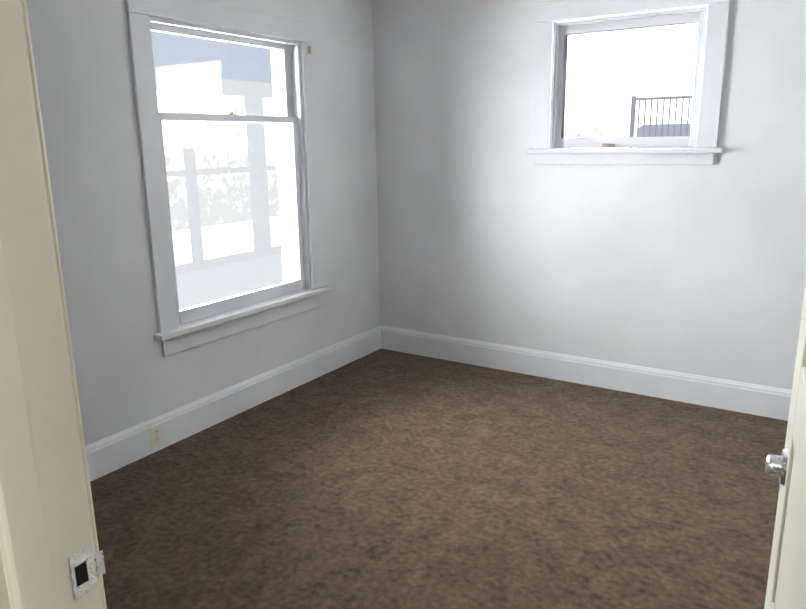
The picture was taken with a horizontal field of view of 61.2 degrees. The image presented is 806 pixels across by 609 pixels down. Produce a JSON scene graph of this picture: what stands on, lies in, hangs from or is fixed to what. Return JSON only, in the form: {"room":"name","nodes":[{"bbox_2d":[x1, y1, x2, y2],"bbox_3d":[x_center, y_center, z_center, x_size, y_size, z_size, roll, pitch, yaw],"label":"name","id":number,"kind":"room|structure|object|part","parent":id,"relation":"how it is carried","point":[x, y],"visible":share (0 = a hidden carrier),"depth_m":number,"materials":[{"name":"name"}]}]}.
{"room":"empty bedroom","nodes":[
{"label":"empty bedroom","id":0,"kind":"room"},
{"bbox_2d":[26,0,379,445],"bbox_3d":[-1.678,-0.379,2.553,0.220,2.500,5.690,8,16,32],"label":"wall","id":1,"kind":"structure","parent":0,"point":[128,375],"depth_m":3.13,"materials":[{"name":"paint"}]},
{"bbox_2d":[125,0,323,356],"bbox_3d":[-0.888,-0.687,3.632,0.127,1.668,1.240,8,16,32],"label":"window","id":2,"kind":"structure","parent":1,"relation":"in","point":[199,12],"depth_m":3.49,"materials":[{"name":"paint"}]},
{"bbox_3d":[-0.934,-1.176,3.540,0.004,0.378,0.930,8,16,32],"label":"sash glass","id":3,"kind":"part","parent":2,"relation":"part of","materials":[{"name":"clear glass"}]},
{"bbox_3d":[-0.934,-1.177,3.540,0.035,0.439,1.016,8,16,32],"label":"left window sash","id":4,"kind":"part","parent":2,"relation":"part of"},
{"bbox_3d":[-0.890,-0.509,3.678,0.004,0.934,0.930,8,16,32],"label":"sash glass","id":5,"kind":"part","parent":2,"relation":"part of","materials":[{"name":"clear glass"}]},
{"bbox_3d":[-0.890,-0.485,3.684,0.035,1.044,1.016,8,16,32],"label":"left window sash","id":6,"kind":"part","parent":2,"relation":"part of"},
{"bbox_3d":[-0.834,0.084,3.790,0.018,0.094,1.220,8,16,32],"label":"left window apron","id":7,"kind":"part","parent":2,"relation":"part of","materials":[{"name":"white wood"}]},
{"bbox_2d":[149,16,310,326],"bbox_3d":[-0.979,-0.662,3.698,0.300,1.554,1.060,8,16,32],"label":"window frame","id":8,"kind":"structure","parent":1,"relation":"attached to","point":[295,79],"depth_m":4.03,"materials":[{"name":"paint"}]},
{"bbox_2d":[85,326,380,481],"bbox_3d":[-1.088,0.589,3.488,0.018,0.165,3.482,8,16,32],"label":"baseboard","id":9,"kind":"structure","parent":1,"relation":"attached to","point":[114,452],"depth_m":3.65,"materials":[{"name":"white paint"}]},
{"bbox_2d":[149,424,163,446],"bbox_3d":[-1.195,0.635,3.303,0.007,0.096,0.070,8,16,32],"label":"electrical outlet plate","id":10,"kind":"object","parent":9,"relation":"attached to","point":[156,435],"visible":1,"depth_m":3.30,"materials":[{"name":"beige plastic"}]},
{"bbox_2d":[154,285,331,340],"bbox_3d":[-0.830,0.025,3.772,0.090,0.030,1.300,8,16,32],"label":"window sill","id":11,"kind":"structure","parent":1,"relation":"attached to","point":[206,322],"depth_m":3.64,"materials":[{"name":"paint"}]},
{"bbox_2d":[90,349,787,608],"bbox_3d":[0.387,0.863,2.717,3.820,0.050,3.722,8,16,32],"label":"floor","id":12,"kind":"structure","parent":0,"point":[384,479],"depth_m":2.82,"materials":[{"name":"carpet"}]},
{"bbox_2d":[373,0,805,389],"bbox_3d":[1.398,-0.722,3.797,3.600,2.500,0.220,8,16,32],"label":"wall","id":13,"kind":"structure","parent":0,"point":[489,231],"depth_m":3.98,"materials":[{"name":"paint"}]},
{"bbox_2d":[381,326,791,420],"bbox_3d":[1.288,0.429,4.011,3.390,0.165,0.018,8,16,32],"label":"baseboard","id":14,"kind":"structure","parent":13,"relation":"attached to","point":[760,400],"depth_m":4.06,"materials":[{"name":"white paint"}]},
{"bbox_2d":[526,147,722,153],"bbox_3d":[1.191,-0.850,3.760,1.060,0.028,0.090,8,16,32],"label":"window sill","id":15,"kind":"structure","parent":13,"relation":"attached to","point":[631,150],"depth_m":3.69,"materials":[{"name":"paint"}]},
{"bbox_2d":[550,5,707,147],"bbox_3d":[1.259,-1.211,3.791,0.830,0.753,0.260,8,16,32],"label":"liner","id":16,"kind":"object","parent":13,"relation":"attached to","point":[557,24],"visible":0.44,"depth_m":3.72,"materials":[{"name":"paint"}]},
{"bbox_2d":[533,0,730,164],"bbox_3d":[1.204,-1.211,3.703,1.000,0.880,0.102,8,16,32],"label":"window","id":17,"kind":"structure","parent":13,"relation":"in","point":[548,15],"depth_m":3.67,"materials":[{"name":"paint"}]},
{"bbox_2d":[602,144,614,146],"bbox_3d":[1.149,-0.892,3.816,0.070,0.016,0.030,8,16,32],"label":"window latch","id":18,"kind":"object","parent":17,"relation":"attached to","point":[608,145],"depth_m":3.81,"materials":[{"name":"gold metal"}]},
{"bbox_3d":[1.190,-0.805,3.767,0.980,0.062,0.018,8,16,32],"label":"back window apron","id":19,"kind":"part","parent":17,"relation":"part of","materials":[{"name":"white wood"}]},
{"bbox_3d":[1.222,-1.209,3.731,0.718,0.576,0.004,8,16,32],"label":"sash glass","id":20,"kind":"part","parent":17,"relation":"part of","materials":[{"name":"clear glass"}]},
{"bbox_3d":[1.222,-1.210,3.731,0.784,0.679,0.038,8,16,32],"label":"back window sash","id":21,"kind":"part","parent":17,"relation":"part of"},
{"bbox_3d":[-0.627,0.019,0.829,3.450,2.500,0.153,8,16,32],"label":"wall","id":22,"kind":"structure","parent":0,"visible":0},
{"bbox_2d":[0,237,56,608],"bbox_3d":[-0.081,0.322,0.542,0.800,2.030,0.044,8,16,32],"label":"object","id":23,"kind":"object","parent":22,"relation":"attached to","point":[26,562],"visible":1,"depth_m":0.73,"materials":[{"name":"beige paint"}]},
{"bbox_2d":[0,0,106,608],"bbox_3d":[-0.076,0.261,0.537,1.042,2.151,0.165,8,16,32],"label":"door frame","id":24,"kind":"structure","parent":22,"relation":"attached to","point":[27,249],"depth_m":0.74,"materials":[{"name":"beige paint"}]},
{"bbox_3d":[-0.384,0.322,0.814,0.001,0.026,0.015,8,16,32],"label":"hole in the door jamb strike","id":25,"kind":"part","parent":24,"relation":"part of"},
{"bbox_2d":[68,544,105,599],"bbox_3d":[-0.380,0.320,0.821,0.004,0.058,0.042,8,16,32],"label":"strike plate","id":26,"kind":"object","parent":24,"relation":"attached to","point":[94,562],"visible":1,"depth_m":0.82,"materials":[{"name":"silver metal"}]},
{"bbox_2d":[764,283,805,608],"bbox_3d":[0.462,0.262,0.753,0.035,2.010,0.795,6,15,26],"label":"door leaf","id":27,"kind":"structure","parent":22,"relation":"in","point":[786,586],"depth_m":0.97,"materials":[{"name":"beige paint"}]},
{"bbox_2d":[765,449,787,485],"bbox_3d":[0.640,0.254,1.063,0.130,0.060,0.096,6,15,26],"label":"door knob","id":28,"kind":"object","parent":27,"relation":"attached to","point":[775,465],"depth_m":1.06,"materials":[{"name":"silver metal"}]},
{"label":"outside","id":29,"kind":"structure","parent":0,"visible":0},
{"bbox_2d":[172,216,280,265],"bbox_3d":[-0.100,-0.025,7.839,15.000,0.100,19.000,8,16,32],"label":"ground","id":30,"kind":"structure","parent":29,"point":[222,235],"depth_m":12.72,"materials":[{"name":"white"}]},
{"bbox_2d":[151,31,283,309],"bbox_3d":[-1.061,-0.728,5.254,1.760,2.460,6.820,8,16,32],"label":"porch","id":31,"kind":"object","parent":30,"relation":"on","point":[230,260],"depth_m":5.70,"materials":[{"name":"white wood"}]},
{"bbox_2d":[628,95,692,147],"bbox_3d":[3.343,-0.793,6.036,2.706,2.140,0.036,8,16,32],"label":"fence","id":32,"kind":"object","parent":30,"relation":"on","point":[632,117],"depth_m":6.41,"materials":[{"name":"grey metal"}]},
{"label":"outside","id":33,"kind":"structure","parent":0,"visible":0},
{"bbox_2d":[157,28,643,230],"bbox_3d":[-0.147,-3.282,7.057,15.000,8.000,19.000,8,16,32],"label":"sky","id":34,"kind":"structure","parent":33,"point":[571,76],"depth_m":15.05,"materials":[{"name":"white"}]},
{"bbox_2d":[637,123,690,147],"bbox_3d":[5.277,-2.199,8.693,4.200,1.380,1.920,5,15,24],"label":"car","id":35,"kind":"object","parent":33,"point":[671,131],"depth_m":8.66,"materials":[{"name":"blue paint"}]},
{"bbox_2d":[639,23,698,126],"bbox_3d":[6.947,-4.139,10.206,6.500,8.000,0.100,8,16,32],"label":"sky","id":36,"kind":"structure","parent":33,"point":[657,54],"depth_m":11.73,"materials":[{"name":"white"}]}
]}

